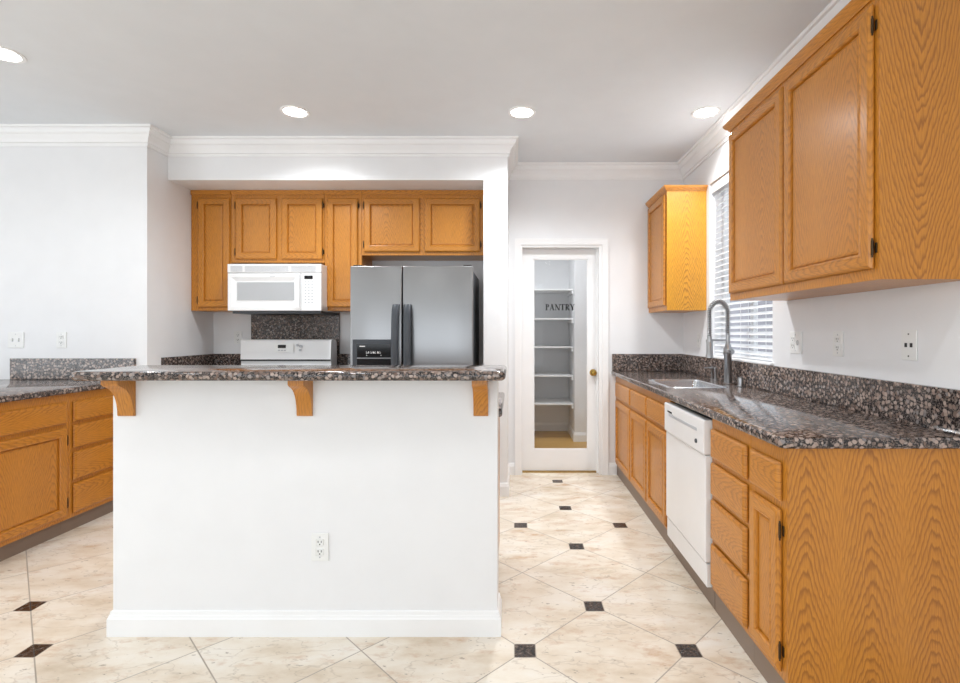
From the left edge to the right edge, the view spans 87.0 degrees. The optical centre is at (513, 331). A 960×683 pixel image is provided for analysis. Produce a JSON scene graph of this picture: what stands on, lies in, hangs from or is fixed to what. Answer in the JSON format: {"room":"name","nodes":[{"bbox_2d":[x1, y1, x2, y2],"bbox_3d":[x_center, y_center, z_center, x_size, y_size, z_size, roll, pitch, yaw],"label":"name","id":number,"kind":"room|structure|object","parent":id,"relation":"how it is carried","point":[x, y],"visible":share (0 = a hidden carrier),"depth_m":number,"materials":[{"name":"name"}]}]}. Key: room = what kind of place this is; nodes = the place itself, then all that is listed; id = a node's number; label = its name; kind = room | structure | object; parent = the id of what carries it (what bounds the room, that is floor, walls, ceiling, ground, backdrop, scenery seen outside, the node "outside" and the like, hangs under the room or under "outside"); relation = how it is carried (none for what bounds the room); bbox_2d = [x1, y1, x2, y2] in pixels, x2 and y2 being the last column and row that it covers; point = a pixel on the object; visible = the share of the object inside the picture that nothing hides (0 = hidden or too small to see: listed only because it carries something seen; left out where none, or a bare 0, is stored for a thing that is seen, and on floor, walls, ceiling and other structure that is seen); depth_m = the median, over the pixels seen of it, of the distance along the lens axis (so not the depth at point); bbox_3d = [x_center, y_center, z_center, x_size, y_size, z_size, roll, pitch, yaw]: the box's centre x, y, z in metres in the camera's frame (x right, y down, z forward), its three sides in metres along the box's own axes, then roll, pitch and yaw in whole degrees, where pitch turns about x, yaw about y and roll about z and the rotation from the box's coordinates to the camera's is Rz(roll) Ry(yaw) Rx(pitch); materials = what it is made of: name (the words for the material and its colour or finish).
{"room":"kitchen","nodes":[
{"label":"kitchen","id":0,"kind":"room"},
{"bbox_2d":[0,146,212,378],"bbox_3d":[-4.139,-0.107,4.153,2.922,2.755,0.934,0,0,0],"label":"wall","id":1,"kind":"structure","parent":0,"point":[95,241],"depth_m":3.69,"materials":[{"name":"paint"}]},
{"bbox_2d":[8,332,23,347],"bbox_3d":[-3.632,0.058,3.678,0.116,0.116,0.015,0,0,0],"label":"light switch","id":2,"kind":"object","parent":1,"relation":"attached to","point":[15,339],"visible":1,"depth_m":3.68,"materials":[{"name":"white plastic"}]},
{"bbox_2d":[56,332,66,347],"bbox_3d":[-3.300,0.058,3.681,0.072,0.116,0.008,0,0,0],"label":"electrical outlet","id":3,"kind":"object","parent":1,"relation":"attached to","point":[61,337],"visible":1,"depth_m":3.68,"materials":[{"name":"white plastic"}]},
{"bbox_2d":[10,358,135,378],"bbox_3d":[-3.208,0.268,3.675,0.903,0.152,0.020,0,0,0],"label":"backsplash","id":4,"kind":"structure","parent":1,"relation":"attached to","point":[20,368],"depth_m":3.67,"materials":[{"name":"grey stone"}]},
{"bbox_2d":[161,354,213,364],"bbox_3d":[-2.667,0.269,4.154,0.020,0.150,0.647,0,0,0],"label":"backsplash","id":5,"kind":"structure","parent":1,"relation":"attached to","point":[206,359],"depth_m":4.15,"materials":[{"name":"brown stone"}]},
{"bbox_2d":[0,0,850,179],"bbox_3d":[-1.970,-1.420,0.525,6.960,0.130,7.950,0,0,0],"label":"trim","id":6,"kind":"structure","parent":1,"relation":"attached to","point":[148,135],"depth_m":3.86,"materials":[{"name":"white paint"}]},
{"bbox_2d":[168,157,507,482],"bbox_3d":[-1.364,-0.107,4.204,2.628,2.755,0.592,0,0,0],"label":"wall","id":7,"kind":"structure","parent":0,"point":[488,174],"depth_m":3.91,"materials":[{"name":"paint"}]},
{"bbox_2d":[500,463,513,496],"bbox_3d":[-0.117,1.218,4.197,0.200,0.104,0.620,0,0,4],"label":"baseboard","id":8,"kind":"structure","parent":7,"relation":"attached to","point":[504,487],"depth_m":3.90,"materials":[{"name":"white paint"}]},
{"bbox_2d":[0,431,766,682],"bbox_3d":[-1.950,1.320,1.510,7.300,0.100,10.220,0,0,0],"label":"floor","id":9,"kind":"structure","parent":0,"point":[591,591],"depth_m":2.16,"materials":[{"name":"tile"}]},
{"bbox_2d":[0,394,68,561],"bbox_3d":[-3.089,0.827,2.832,0.642,0.886,0.664,0,0,0],"label":"base cabinet","id":10,"kind":"object","parent":9,"relation":"on","point":[34,433],"visible":1,"depth_m":2.93,"materials":[{"name":"brown wood"}]},
{"bbox_2d":[61,388,112,533],"bbox_3d":[-3.090,0.827,3.425,0.640,0.886,0.519,0,0,0],"label":"base cabinet","id":11,"kind":"object","parent":9,"relation":"on","point":[90,412],"visible":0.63,"depth_m":3.31,"materials":[{"name":"brown wood"}]},
{"bbox_2d":[240,339,336,364],"bbox_3d":[-1.923,0.657,4.137,0.764,1.186,0.676,0,0,0],"label":"range","id":12,"kind":"object","parent":9,"relation":"on","point":[253,351],"visible":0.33,"depth_m":4.26,"materials":[{"name":"white metal"}]},
{"bbox_2d":[101,381,501,636],"bbox_3d":[-0.875,0.730,2.441,1.643,1.081,0.842,0,0,0],"label":"kitchen island","id":13,"kind":"object","parent":9,"relation":"on","point":[221,489],"visible":0.94,"depth_m":2.12,"materials":[{"name":"paint"}]},
{"bbox_2d":[72,365,506,380],"bbox_3d":[-0.875,0.171,2.141,1.685,0.036,0.398,0,0,0],"label":"island countertop","id":14,"kind":"structure","parent":13,"relation":"on","point":[142,372],"depth_m":1.94,"materials":[{"name":"brown stone"}]},
{"bbox_2d":[311,533,328,560],"bbox_3d":[-0.812,0.900,2.113,0.072,0.116,0.008,0,0,0],"label":"electrical outlet","id":15,"kind":"object","parent":13,"relation":"attached to","point":[319,541],"visible":1,"depth_m":2.11,"materials":[{"name":"white plastic"}]},
{"bbox_2d":[316,539,323,545],"bbox_3d":[-0.812,0.880,2.111,0.032,0.028,0.004,0,0,0],"label":"socket","id":16,"kind":"object","parent":15,"relation":"attached to","point":[319,542],"depth_m":2.11,"materials":[{"name":"white plastic"}]},
{"bbox_2d":[316,549,323,555],"bbox_3d":[-0.812,0.920,2.111,0.032,0.028,0.004,0,0,0],"label":"socket","id":17,"kind":"object","parent":15,"relation":"attached to","point":[319,552],"depth_m":2.11,"materials":[{"name":"white plastic"}]},
{"bbox_2d":[499,392,504,416],"bbox_3d":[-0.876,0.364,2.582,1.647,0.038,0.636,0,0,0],"label":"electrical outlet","id":18,"kind":"structure","parent":13,"relation":"on","point":[501,394],"depth_m":2.51,"materials":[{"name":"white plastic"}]},
{"bbox_2d":[350,265,478,364],"bbox_3d":[-0.759,0.374,4.074,0.909,1.752,0.792,0,0,0],"label":"refrigerator","id":19,"kind":"object","parent":9,"relation":"on","point":[405,315],"visible":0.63,"depth_m":3.74,"materials":[{"name":"silver metal"}]},
{"bbox_2d":[615,377,675,550],"bbox_3d":[1.196,0.827,3.710,0.624,0.886,1.570,0,0,0],"label":"base cabinet","id":20,"kind":"object","parent":9,"relation":"on","point":[640,432],"visible":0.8,"depth_m":3.47,"materials":[{"name":"brown wood"}]},
{"bbox_2d":[611,371,959,448],"bbox_3d":[1.188,0.364,3.072,0.641,0.038,2.854,0,0,0],"label":"countertop","id":21,"kind":"structure","parent":20,"relation":"on","point":[779,420],"depth_m":1.99,"materials":[{"name":"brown stone"}]},
{"bbox_2d":[649,379,727,387],"bbox_3d":[1.145,0.438,3.380,0.373,0.194,0.532,0,0,0],"label":"sink","id":22,"kind":"object","parent":21,"relation":"in","point":[671,383],"visible":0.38,"depth_m":3.62,"materials":[{"name":"metal"}]},
{"bbox_2d":[704,367,713,378],"bbox_3d":[1.428,0.300,3.700,0.077,0.089,0.028,0,0,0],"label":"soap dispenser","id":23,"kind":"object","parent":21,"relation":"on","point":[704,367],"visible":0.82,"depth_m":3.69,"materials":[{"name":"silver metal"}]},
{"bbox_2d":[709,367,717,380],"bbox_3d":[1.415,0.296,3.580,0.060,0.096,0.030,0,0,0],"label":"water tap","id":24,"kind":"object","parent":21,"relation":"on","point":[714,368],"visible":1,"depth_m":3.57,"materials":[{"name":"silver metal"}]},
{"bbox_2d":[706,299,734,383],"bbox_3d":[1.363,0.063,3.340,0.184,0.563,0.110,0,0,0],"label":"kitchen faucet","id":25,"kind":"object","parent":21,"relation":"on","point":[728,351],"visible":1,"depth_m":3.34,"materials":[{"name":"silver metal"}]},
{"bbox_2d":[737,377,743,386],"bbox_3d":[1.435,0.315,3.200,0.044,0.059,0.044,0,0,0],"label":"air gap cap","id":26,"kind":"object","parent":21,"relation":"on","point":[740,379],"visible":1,"depth_m":3.18,"materials":[{"name":"silver metal"}]},
{"bbox_2d":[665,402,714,608],"bbox_3d":[1.183,0.837,2.615,0.643,0.866,0.608,0,0,0],"label":"dishwasher","id":27,"kind":"object","parent":9,"relation":"on","point":[688,431],"visible":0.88,"depth_m":2.53,"materials":[{"name":"white plastic"}]},
{"bbox_2d":[711,419,753,662],"bbox_3d":[1.197,0.827,2.117,0.622,0.886,0.376,0,0,0],"label":"base cabinet","id":28,"kind":"object","parent":9,"relation":"on","point":[730,446],"visible":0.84,"depth_m":2.08,"materials":[{"name":"brown wood"}]},
{"bbox_2d":[749,436,959,682],"bbox_3d":[1.196,0.827,1.798,0.624,0.886,0.261,0,0,0],"label":"base cabinet","id":29,"kind":"object","parent":9,"relation":"on","point":[854,554],"visible":0.96,"depth_m":1.67,"materials":[{"name":"brown wood"}]},
{"bbox_3d":[-3.781,0.827,3.092,0.738,0.886,1.184,0,0,0],"label":"base cabinet","id":30,"kind":"object","parent":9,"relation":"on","visible":0},
{"bbox_2d":[0,379,105,402],"bbox_3d":[-3.478,0.364,3.083,1.443,0.038,1.205,0,0,0],"label":"countertop","id":31,"kind":"structure","parent":30,"relation":"on","point":[11,390],"depth_m":3.20,"materials":[{"name":"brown stone"}]},
{"bbox_2d":[0,0,831,161],"bbox_3d":[-1.970,-1.535,1.510,7.260,0.100,10.220,0,0,0],"label":"ceiling","id":32,"kind":"structure","parent":0,"point":[603,80],"depth_m":2.82,"materials":[{"name":"paint"}]},
{"bbox_2d":[0,46,26,63],"bbox_3d":[-2.725,-1.477,2.690,0.190,0.016,0.190,0,0,0],"label":"recessed light","id":33,"kind":"object","parent":32,"relation":"in","point":[6,54],"visible":1,"depth_m":2.70,"materials":[{"name":"white paint"}]},
{"bbox_2d":[280,105,309,117],"bbox_3d":[-1.474,-1.477,3.400,0.190,0.016,0.190,0,0,0],"label":"recessed light","id":34,"kind":"object","parent":32,"relation":"in","point":[289,110],"visible":1,"depth_m":3.38,"materials":[{"name":"white paint"}]},
{"bbox_2d":[508,106,535,118],"bbox_3d":[0.054,-1.477,3.410,0.190,0.016,0.190,0,0,0],"label":"recessed light","id":35,"kind":"object","parent":32,"relation":"in","point":[520,112],"visible":1,"depth_m":3.39,"materials":[{"name":"white paint"}]},
{"bbox_2d":[691,106,720,118],"bbox_3d":[1.295,-1.477,3.410,0.190,0.016,0.190,0,0,0],"label":"recessed light","id":36,"kind":"object","parent":32,"relation":"in","point":[706,111],"visible":1,"depth_m":3.39,"materials":[{"name":"white paint"}]},
{"bbox_2d":[213,180,682,474],"bbox_3d":[-0.584,-0.107,4.560,4.188,2.755,0.120,0,0,0],"label":"wall","id":37,"kind":"structure","parent":0,"point":[615,210],"depth_m":4.50,"materials":[{"name":"paint"}]},
{"bbox_2d":[190,190,234,311],"bbox_3d":[-2.510,-0.676,4.332,0.332,0.998,0.332,0,0,0],"label":"upper cabinet","id":38,"kind":"object","parent":37,"relation":"attached to","point":[211,210],"visible":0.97,"depth_m":4.18,"materials":[{"name":"brown wood"}]},
{"bbox_2d":[214,354,240,364],"bbox_3d":[-2.505,0.269,4.488,0.344,0.150,0.020,0,0,0],"label":"backsplash","id":39,"kind":"structure","parent":37,"relation":"attached to","point":[219,359],"depth_m":4.48,"materials":[{"name":"brown stone"}]},
{"bbox_2d":[234,331,241,343],"bbox_3d":[-2.457,0.050,4.495,0.072,0.116,0.008,0,0,0],"label":"electrical outlet","id":40,"kind":"object","parent":37,"relation":"attached to","point":[237,334],"visible":0.94,"depth_m":4.49,"materials":[{"name":"white plastic"}]},
{"bbox_2d":[231,190,324,264],"bbox_3d":[-1.956,-0.875,4.332,0.771,0.600,0.332,0,0,0],"label":"upper cabinet","id":41,"kind":"object","parent":37,"relation":"attached to","point":[269,226],"visible":0.99,"depth_m":4.18,"materials":[{"name":"brown wood"}]},
{"bbox_2d":[228,264,338,314],"bbox_3d":[-1.920,-0.348,4.253,0.752,0.396,0.446,0,0,0],"label":"microwave","id":42,"kind":"object","parent":41,"relation":"attached to","point":[253,289],"visible":0.99,"depth_m":4.05,"materials":[{"name":"white plastic"}]},
{"bbox_2d":[251,312,339,364],"bbox_3d":[-1.942,0.055,4.488,0.780,0.570,0.020,0,0,0],"label":"backsplash","id":43,"kind":"structure","parent":37,"relation":"attached to","point":[262,326],"depth_m":4.48,"materials":[{"name":"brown stone"}]},
{"bbox_2d":[339,354,349,364],"bbox_3d":[-1.391,0.269,4.488,0.321,0.150,0.020,0,0,0],"label":"backsplash","id":44,"kind":"structure","parent":37,"relation":"attached to","point":[344,359],"depth_m":4.48,"materials":[{"name":"brown stone"}]},
{"bbox_2d":[324,190,371,311],"bbox_3d":[-1.416,-0.676,4.332,0.306,0.998,0.332,0,0,0],"label":"upper cabinet","id":45,"kind":"object","parent":37,"relation":"attached to","point":[343,208],"visible":0.69,"depth_m":4.18,"materials":[{"name":"brown wood"}]},
{"bbox_2d":[362,190,483,260],"bbox_3d":[-0.750,-0.905,4.332,1.022,0.540,0.332,0,0,0],"label":"upper cabinet","id":46,"kind":"object","parent":37,"relation":"attached to","point":[398,225],"visible":0.92,"depth_m":4.18,"materials":[{"name":"brown wood"}]},
{"bbox_2d":[522,249,596,472],"bbox_3d":[0.416,0.260,4.582,0.684,2.021,0.117,0,0,0],"label":"door","id":47,"kind":"structure","parent":37,"relation":"in","point":[534,460],"depth_m":4.59,"materials":[{"name":"white paint"}]},
{"bbox_2d":[515,238,608,474],"bbox_3d":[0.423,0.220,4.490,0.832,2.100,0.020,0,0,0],"label":"trim","id":48,"kind":"structure","parent":37,"relation":"attached to","point":[604,242],"depth_m":4.48,"materials":[{"name":"white paint"}]},
{"bbox_2d":[609,463,616,474],"bbox_3d":[0.876,1.218,4.493,0.072,0.104,0.014,0,0,0],"label":"baseboard","id":49,"kind":"structure","parent":37,"relation":"attached to","point":[612,466],"depth_m":4.49,"materials":[{"name":"white paint"}]},
{"bbox_2d":[612,354,681,370],"bbox_3d":[1.190,0.270,4.489,0.636,0.150,0.020,0,0,0],"label":"backsplash","id":50,"kind":"structure","parent":37,"relation":"attached to","point":[620,362],"depth_m":4.48,"materials":[{"name":"brown stone"}]},
{"bbox_2d":[534,260,586,432],"bbox_3d":[0.650,-0.107,5.620,1.900,2.755,2.000,0,0,0],"label":"wall","id":51,"kind":"structure","parent":0,"point":[548,274],"depth_m":6.49,"materials":[{"name":"paint"}]},
{"bbox_2d":[534,398,572,407],"bbox_3d":[0.262,0.876,6.229,0.881,0.058,0.518,0,0,0],"label":"shelf","id":52,"kind":"object","parent":51,"relation":"attached to","point":[537,401],"visible":0.6,"depth_m":6.15,"materials":[{"name":"white paint"}]},
{"bbox_2d":[534,289,572,296],"bbox_3d":[0.262,-0.482,6.229,0.881,0.058,0.518,0,0,0],"label":"shelf","id":53,"kind":"object","parent":51,"relation":"attached to","point":[569,292],"visible":0.6,"depth_m":6.15,"materials":[{"name":"white paint"}]},
{"bbox_2d":[534,372,572,379],"bbox_3d":[0.262,0.541,6.229,0.881,0.058,0.518,0,0,0],"label":"shelf","id":54,"kind":"object","parent":51,"relation":"attached to","point":[536,374],"visible":0.6,"depth_m":6.08,"materials":[{"name":"white paint"}]},
{"bbox_2d":[534,318,572,323],"bbox_3d":[0.262,-0.136,6.229,0.881,0.058,0.518,0,0,0],"label":"shelf","id":55,"kind":"object","parent":51,"relation":"attached to","point":[569,320],"visible":0.6,"depth_m":5.97,"materials":[{"name":"white paint"}]},
{"bbox_2d":[534,345,572,350],"bbox_3d":[0.262,0.201,6.229,0.881,0.058,0.518,0,0,0],"label":"shelf","id":56,"kind":"object","parent":51,"relation":"attached to","point":[570,348],"visible":0.6,"depth_m":5.99,"materials":[{"name":"white paint"}]},
{"bbox_2d":[534,423,586,441],"bbox_3d":[0.575,1.218,6.252,1.499,0.104,0.535,0,0,36],"label":"baseboard","id":57,"kind":"structure","parent":51,"relation":"attached to","point":[576,437],"depth_m":6.48,"materials":[{"name":"white paint"}]},
{"bbox_2d":[730,301,771,356],"bbox_3d":[3.375,0.295,4.500,0.150,2.150,8.000,0,0,0],"label":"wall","id":58,"kind":"structure","parent":0,"point":[759,302],"depth_m":7.11,"materials":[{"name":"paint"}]},
{"bbox_2d":[683,140,959,389],"bbox_3d":[1.585,-0.107,0.510,0.150,2.755,8.220,0,0,0],"label":"wall","id":59,"kind":"structure","parent":0,"point":[872,323],"depth_m":2.22,"materials":[{"name":"paint"}]},
{"bbox_2d":[645,185,707,312],"bbox_3d":[1.339,-0.657,4.213,0.339,0.975,0.570,0,0,0],"label":"upper cabinet","id":60,"kind":"object","parent":59,"relation":"attached to","point":[676,213],"visible":1,"depth_m":3.96,"materials":[{"name":"brown wood"}]},
{"bbox_2d":[697,333,700,347],"bbox_3d":[1.502,0.070,4.120,0.015,0.116,0.072,0,0,0],"label":"light switch","id":61,"kind":"object","parent":59,"relation":"attached to","point":[698,334],"visible":1,"depth_m":4.12,"materials":[{"name":"white plastic"}]},
{"bbox_2d":[713,355,773,364],"bbox_3d":[1.548,0.187,3.425,0.120,0.014,0.990,0,0,0],"label":"trim","id":62,"kind":"structure","parent":59,"relation":"attached to","point":[756,361],"depth_m":3.27,"materials":[{"name":"white paint"}]},
{"bbox_2d":[722,186,771,357],"bbox_3d":[1.630,-0.472,3.425,0.040,1.335,0.950,0,0,0],"label":"window","id":63,"kind":"structure","parent":59,"relation":"in","point":[726,243],"depth_m":3.87,"materials":[{"name":"white paint"}]},
{"bbox_2d":[711,172,771,360],"bbox_3d":[1.556,-0.480,3.425,0.068,1.309,0.940,0,0,0],"label":"window blind","id":64,"kind":"object","parent":63,"relation":"attached to","point":[723,182],"visible":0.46,"depth_m":3.48,"materials":[{"name":"white plastic"}]},
{"bbox_2d":[790,332,801,353],"bbox_3d":[1.502,0.057,2.700,0.015,0.116,0.116,0,0,0],"label":"electrical outlet","id":65,"kind":"object","parent":59,"relation":"attached to","point":[795,337],"visible":1,"depth_m":2.69,"materials":[{"name":"white plastic"}]},
{"bbox_2d":[682,354,959,434],"bbox_3d":[1.498,0.270,3.067,0.020,0.150,2.823,0,0,0],"label":"backsplash","id":66,"kind":"structure","parent":59,"relation":"attached to","point":[938,408],"depth_m":2.21,"materials":[{"name":"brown stone"}]},
{"bbox_2d":[833,331,843,356],"bbox_3d":[1.505,0.055,2.347,0.008,0.116,0.074,0,0,0],"label":"electrical outlet","id":67,"kind":"object","parent":59,"relation":"attached to","point":[838,336],"visible":1,"depth_m":2.34,"materials":[{"name":"white plastic"}]},
{"bbox_2d":[835,336,839,342],"bbox_3d":[1.503,0.035,2.347,0.004,0.028,0.032,0,0,0],"label":"socket","id":68,"kind":"object","parent":67,"relation":"attached to","point":[837,338],"depth_m":2.34,"materials":[{"name":"white plastic"}]},
{"bbox_2d":[835,345,839,350],"bbox_3d":[1.503,0.075,2.347,0.004,0.028,0.032,0,0,0],"label":"socket","id":69,"kind":"object","parent":67,"relation":"attached to","point":[837,347],"depth_m":2.34,"materials":[{"name":"white plastic"}]},
{"bbox_2d":[723,0,959,300],"bbox_3d":[1.339,-0.661,2.228,0.339,0.977,1.205,0,0,0],"label":"upper cabinet","id":70,"kind":"object","parent":59,"relation":"attached to","point":[844,167],"visible":1,"depth_m":1.76,"materials":[{"name":"brown wood"}]},
{"bbox_2d":[901,330,916,360],"bbox_3d":[1.506,0.050,1.925,0.007,0.116,0.074,0,0,0],"label":"phone jack plate","id":71,"kind":"object","parent":59,"relation":"attached to","point":[908,337],"visible":1,"depth_m":1.92,"materials":[{"name":"white plastic"}]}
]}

